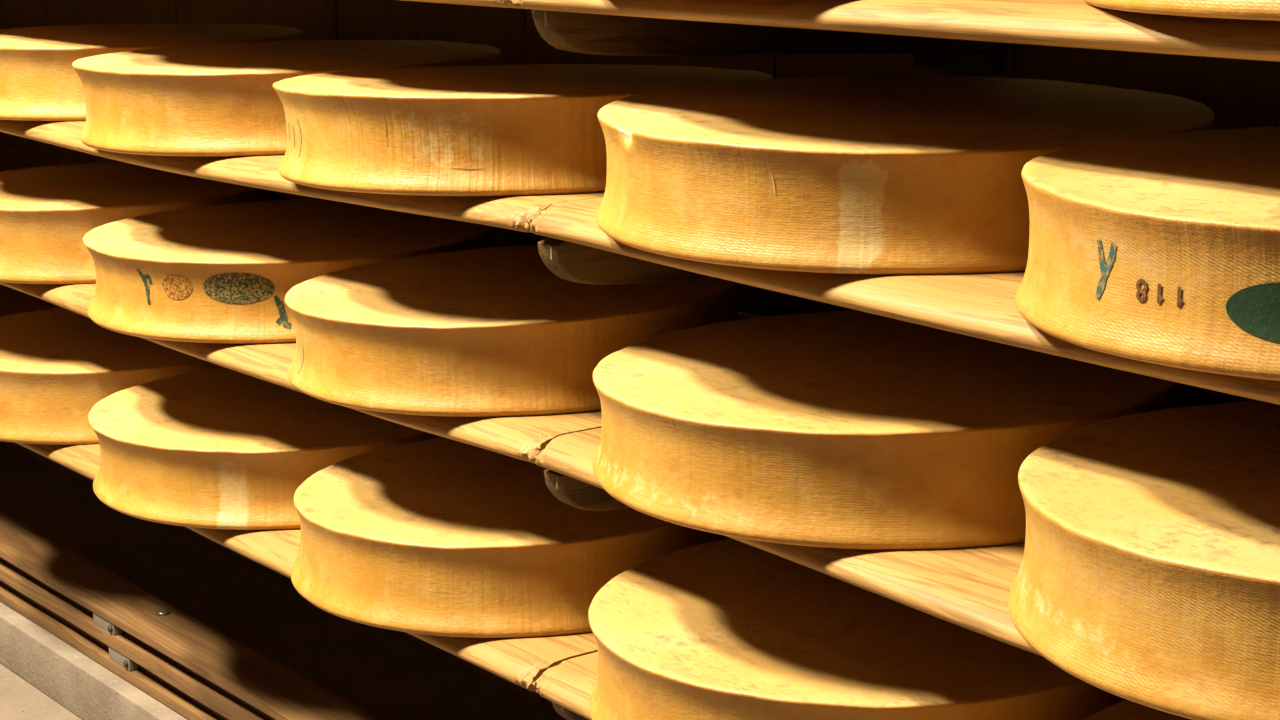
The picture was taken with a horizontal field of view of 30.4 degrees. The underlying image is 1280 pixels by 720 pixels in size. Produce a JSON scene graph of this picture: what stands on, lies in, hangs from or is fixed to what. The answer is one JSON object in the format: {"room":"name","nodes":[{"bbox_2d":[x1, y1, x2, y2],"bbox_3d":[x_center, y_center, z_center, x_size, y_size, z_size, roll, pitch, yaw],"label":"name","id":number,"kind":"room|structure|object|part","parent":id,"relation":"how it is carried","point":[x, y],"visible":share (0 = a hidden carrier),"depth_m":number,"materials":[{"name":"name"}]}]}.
{"room":"cheese aging cellar","nodes":[
{"label":"cheese aging cellar","id":0,"kind":"room"},
{"bbox_2d":[0,441,565,719],"bbox_3d":[-1.742,0.918,3.050,3.985,0.100,7.800,-9,15,-35],"label":"floor","id":1,"kind":"structure","parent":0,"point":[386,675],"depth_m":4.67,"materials":[{"name":"concrete"}]},
{"bbox_2d":[0,601,188,719],"bbox_3d":[-0.689,0.644,3.783,0.069,0.098,7.800,-9,15,-35],"label":"trim","id":2,"kind":"structure","parent":1,"relation":"on","point":[89,690],"depth_m":4.15,"materials":[{"name":"concrete"}]},
{"bbox_2d":[0,511,378,719],"bbox_3d":[-0.858,0.479,4.067,0.109,0.114,2.200,-9,15,-35],"label":"slatted kickboard","id":3,"kind":"object","parent":2,"relation":"on","point":[184,663],"visible":1,"depth_m":3.98,"materials":[{"name":"brown wood"}]},
{"bbox_2d":[0,0,1279,711],"bbox_3d":[-0.177,-0.593,3.921,0.050,2.446,7.800,-9,15,-35],"label":"wall","id":4,"kind":"structure","parent":0,"point":[1240,93],"depth_m":3.89,"materials":[{"name":"brown wood"}]},
{"bbox_2d":[0,284,597,691],"bbox_3d":[-1.060,0.011,4.588,0.710,0.036,4.090,-9,15,-35],"label":"shelf board","id":5,"kind":"object","parent":4,"relation":"attached to","point":[520,661],"visible":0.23,"depth_m":3.24,"materials":[{"name":"brown wood"}]},
{"bbox_2d":[0,308,221,444],"bbox_3d":[-0.927,0.014,4.178,0.625,0.125,0.626,-9,15,-35],"label":"cheese wheel","id":6,"kind":"object","parent":5,"relation":"on","point":[56,364],"visible":0.39,"depth_m":3.91,"materials":[{"name":"yellow food"}]},
{"bbox_2d":[88,367,443,529],"bbox_3d":[-0.530,0.120,3.653,0.627,0.122,0.627,-5,12,-17],"label":"cheese wheel","id":7,"kind":"object","parent":5,"relation":"on","point":[222,447],"visible":0.61,"depth_m":3.43,"materials":[{"name":"yellow food"}]},
{"bbox_2d":[291,438,731,637],"bbox_3d":[-0.160,0.216,3.156,0.614,0.123,0.613,-9,15,-35],"label":"cheese wheel","id":8,"kind":"object","parent":5,"relation":"on","point":[438,536],"visible":0.6,"depth_m":2.93,"materials":[{"name":"yellow food"}]},
{"bbox_2d":[0,119,604,231],"bbox_3d":[-1.071,-0.515,4.474,0.715,0.048,4.092,-9,15,-35],"label":"shelf board","id":9,"kind":"object","parent":4,"relation":"attached to","point":[262,172],"visible":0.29,"depth_m":3.08,"materials":[{"name":"brown wood"}]},
{"bbox_2d":[0,23,302,120],"bbox_3d":[-0.891,-0.503,4.050,0.623,0.120,0.622,-6,13,-24],"label":"cheese wheel","id":10,"kind":"object","parent":9,"relation":"on","point":[39,81],"visible":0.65,"depth_m":3.79,"materials":[{"name":"yellow food"}]},
{"bbox_2d":[72,40,500,155],"bbox_3d":[-0.524,-0.401,3.542,0.633,0.121,0.632,-7,13,-25],"label":"cheese wheel","id":11,"kind":"object","parent":9,"relation":"on","point":[222,99],"visible":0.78,"depth_m":3.31,"materials":[{"name":"yellow food"}]},
{"bbox_2d":[273,64,772,195],"bbox_3d":[-0.147,-0.308,3.032,0.638,0.126,0.637,-5,12,-16],"label":"cheese wheel","id":12,"kind":"object","parent":9,"relation":"on","point":[486,130],"visible":0.82,"depth_m":2.77,"materials":[{"name":"yellow food"}]},
{"bbox_2d":[0,146,762,463],"bbox_3d":[-1.065,-0.254,4.532,0.710,0.040,4.090,-9,15,-35],"label":"shelf board","id":13,"kind":"object","parent":4,"relation":"attached to","point":[518,437],"visible":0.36,"depth_m":3.19,"materials":[{"name":"brown wood"}]},
{"bbox_2d":[0,161,285,283],"bbox_3d":[-0.921,-0.250,4.116,0.622,0.130,0.621,-9,15,-35],"label":"cheese wheel","id":14,"kind":"object","parent":13,"relation":"on","point":[46,212],"visible":0.56,"depth_m":3.86,"materials":[{"name":"yellow food"}]},
{"bbox_2d":[83,198,496,343],"bbox_3d":[-0.528,-0.145,3.605,0.624,0.122,0.624,4,13,21],"label":"cheese wheel","id":15,"kind":"object","parent":13,"relation":"on","point":[223,273],"visible":0.75,"depth_m":3.40,"materials":[{"name":"yellow food"}]},
{"bbox_2d":[285,245,743,416],"bbox_3d":[-0.162,-0.051,3.113,0.606,0.126,0.606,9,15,39],"label":"cheese wheel","id":16,"kind":"object","parent":13,"relation":"on","point":[483,332],"visible":0.75,"depth_m":2.89,"materials":[{"name":"yellow food"}]},
{"bbox_2d":[403,0,517,7],"bbox_3d":[-1.072,-0.771,4.424,0.706,0.034,4.090,-9,15,-35],"label":"shelf board","id":17,"kind":"object","parent":4,"relation":"attached to","point":[491,3],"visible":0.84,"depth_m":2.66,"materials":[{"name":"brown wood"}]},
{"bbox_2d":[532,652,597,719],"bbox_3d":[0.769,0.494,2.141,0.708,0.035,2.084,-9,15,-35],"label":"shelf board","id":18,"kind":"object","parent":4,"relation":"attached to","point":[570,684],"visible":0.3,"depth_m":2.73,"materials":[{"name":"brown wood"}]},
{"bbox_2d":[588,539,1126,719],"bbox_3d":[0.255,0.326,2.611,0.623,0.118,0.623,-9,15,-35],"label":"cheese wheel","id":19,"kind":"object","parent":18,"relation":"on","point":[728,629],"visible":0.54,"depth_m":2.46,"materials":[{"name":"yellow food"}]},
{"bbox_2d":[1085,700,1191,719],"bbox_3d":[0.669,0.432,2.064,0.625,0.121,0.623,-9,15,-35],"label":"cheese wheel","id":20,"kind":"object","parent":18,"relation":"on","point":[1127,709],"visible":0.27,"depth_m":2.25,"materials":[{"name":"yellow food"}]},
{"bbox_2d":[551,701,587,719],"bbox_3d":[0.188,0.404,2.988,0.706,0.119,0.040,-9,15,-35],"label":"shelf bracket","id":21,"kind":"object","parent":4,"relation":"attached to","point":[565,713],"visible":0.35,"depth_m":2.77,"materials":[{"name":"brown wood"}]},
{"bbox_2d":[544,469,629,510],"bbox_3d":[0.183,0.139,2.932,0.706,0.123,0.040,-9,15,-35],"label":"shelf bracket","id":22,"kind":"object","parent":4,"relation":"attached to","point":[573,492],"visible":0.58,"depth_m":2.73,"materials":[{"name":"brown wood"}]},
{"bbox_2d":[538,237,714,284],"bbox_3d":[0.179,-0.125,2.877,0.706,0.127,0.040,-9,15,-35],"label":"shelf bracket","id":23,"kind":"object","parent":4,"relation":"attached to","point":[569,261],"visible":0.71,"depth_m":2.69,"materials":[{"name":"brown wood"}]},
{"bbox_2d":[532,9,1007,76],"bbox_3d":[0.174,-0.377,2.824,0.706,0.119,0.040,-9,15,-35],"label":"shelf bracket","id":24,"kind":"object","parent":4,"relation":"attached to","point":[599,34],"visible":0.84,"depth_m":2.75,"materials":[{"name":"brown wood"}]},
{"bbox_3d":[0.174,-0.392,2.820,0.705,0.088,0.040,-9,15,-35],"label":"arm","id":25,"kind":"part","parent":24,"relation":"part of","materials":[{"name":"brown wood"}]},
{"bbox_2d":[535,428,1041,655],"bbox_3d":[0.761,0.229,2.082,0.717,0.039,2.084,-9,15,-35],"label":"shelf board","id":26,"kind":"object","parent":4,"relation":"attached to","point":[969,588],"visible":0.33,"depth_m":2.23,"materials":[{"name":"brown wood"}]},
{"bbox_2d":[593,310,1182,549],"bbox_3d":[0.268,0.058,2.568,0.640,0.123,0.640,-9,15,-35],"label":"cheese wheel","id":27,"kind":"object","parent":26,"relation":"on","point":[855,429],"visible":0.8,"depth_m":2.35,"materials":[{"name":"yellow food"}]},
{"bbox_2d":[1008,401,1279,719],"bbox_3d":[0.636,0.163,2.025,0.631,0.129,0.632,-6,13,-21],"label":"cheese wheel","id":28,"kind":"object","parent":26,"relation":"on","point":[1148,575],"visible":0.98,"depth_m":1.90,"materials":[{"name":"yellow food"}]},
{"bbox_2d":[510,0,1279,61],"bbox_3d":[0.755,-0.287,1.976,0.709,0.034,2.084,-9,15,-35],"label":"shelf board","id":29,"kind":"object","parent":4,"relation":"attached to","point":[1062,23],"visible":0.91,"depth_m":2.03,"materials":[{"name":"brown wood"}]},
{"bbox_2d":[1084,0,1279,20],"bbox_3d":[0.678,-0.357,1.940,0.616,0.120,0.616,-1,12,-1],"label":"cheese wheel","id":30,"kind":"object","parent":29,"relation":"on","point":[1228,9],"visible":1,"depth_m":1.78,"materials":[{"name":"yellow food"}]},
{"bbox_2d":[529,197,1279,404],"bbox_3d":[0.758,-0.034,2.030,0.711,0.043,2.086,-9,15,-35],"label":"shelf board","id":31,"kind":"object","parent":4,"relation":"attached to","point":[980,305],"visible":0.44,"depth_m":2.17,"materials":[{"name":"brown wood"}]},
{"bbox_2d":[596,76,1214,274],"bbox_3d":[0.279,-0.211,2.523,0.654,0.132,0.654,-4,12,-16],"label":"cheese wheel","id":32,"kind":"object","parent":31,"relation":"on","point":[881,175],"visible":0.76,"depth_m":2.29,"materials":[{"name":"yellow food"}]},
{"bbox_2d":[1015,127,1279,380],"bbox_3d":[0.630,-0.103,1.996,0.616,0.127,0.615,-12,16,-41],"label":"cheese wheel","id":33,"kind":"object","parent":31,"relation":"on","point":[1161,249],"visible":1,"depth_m":1.85,"materials":[{"name":"yellow food"}]}
]}

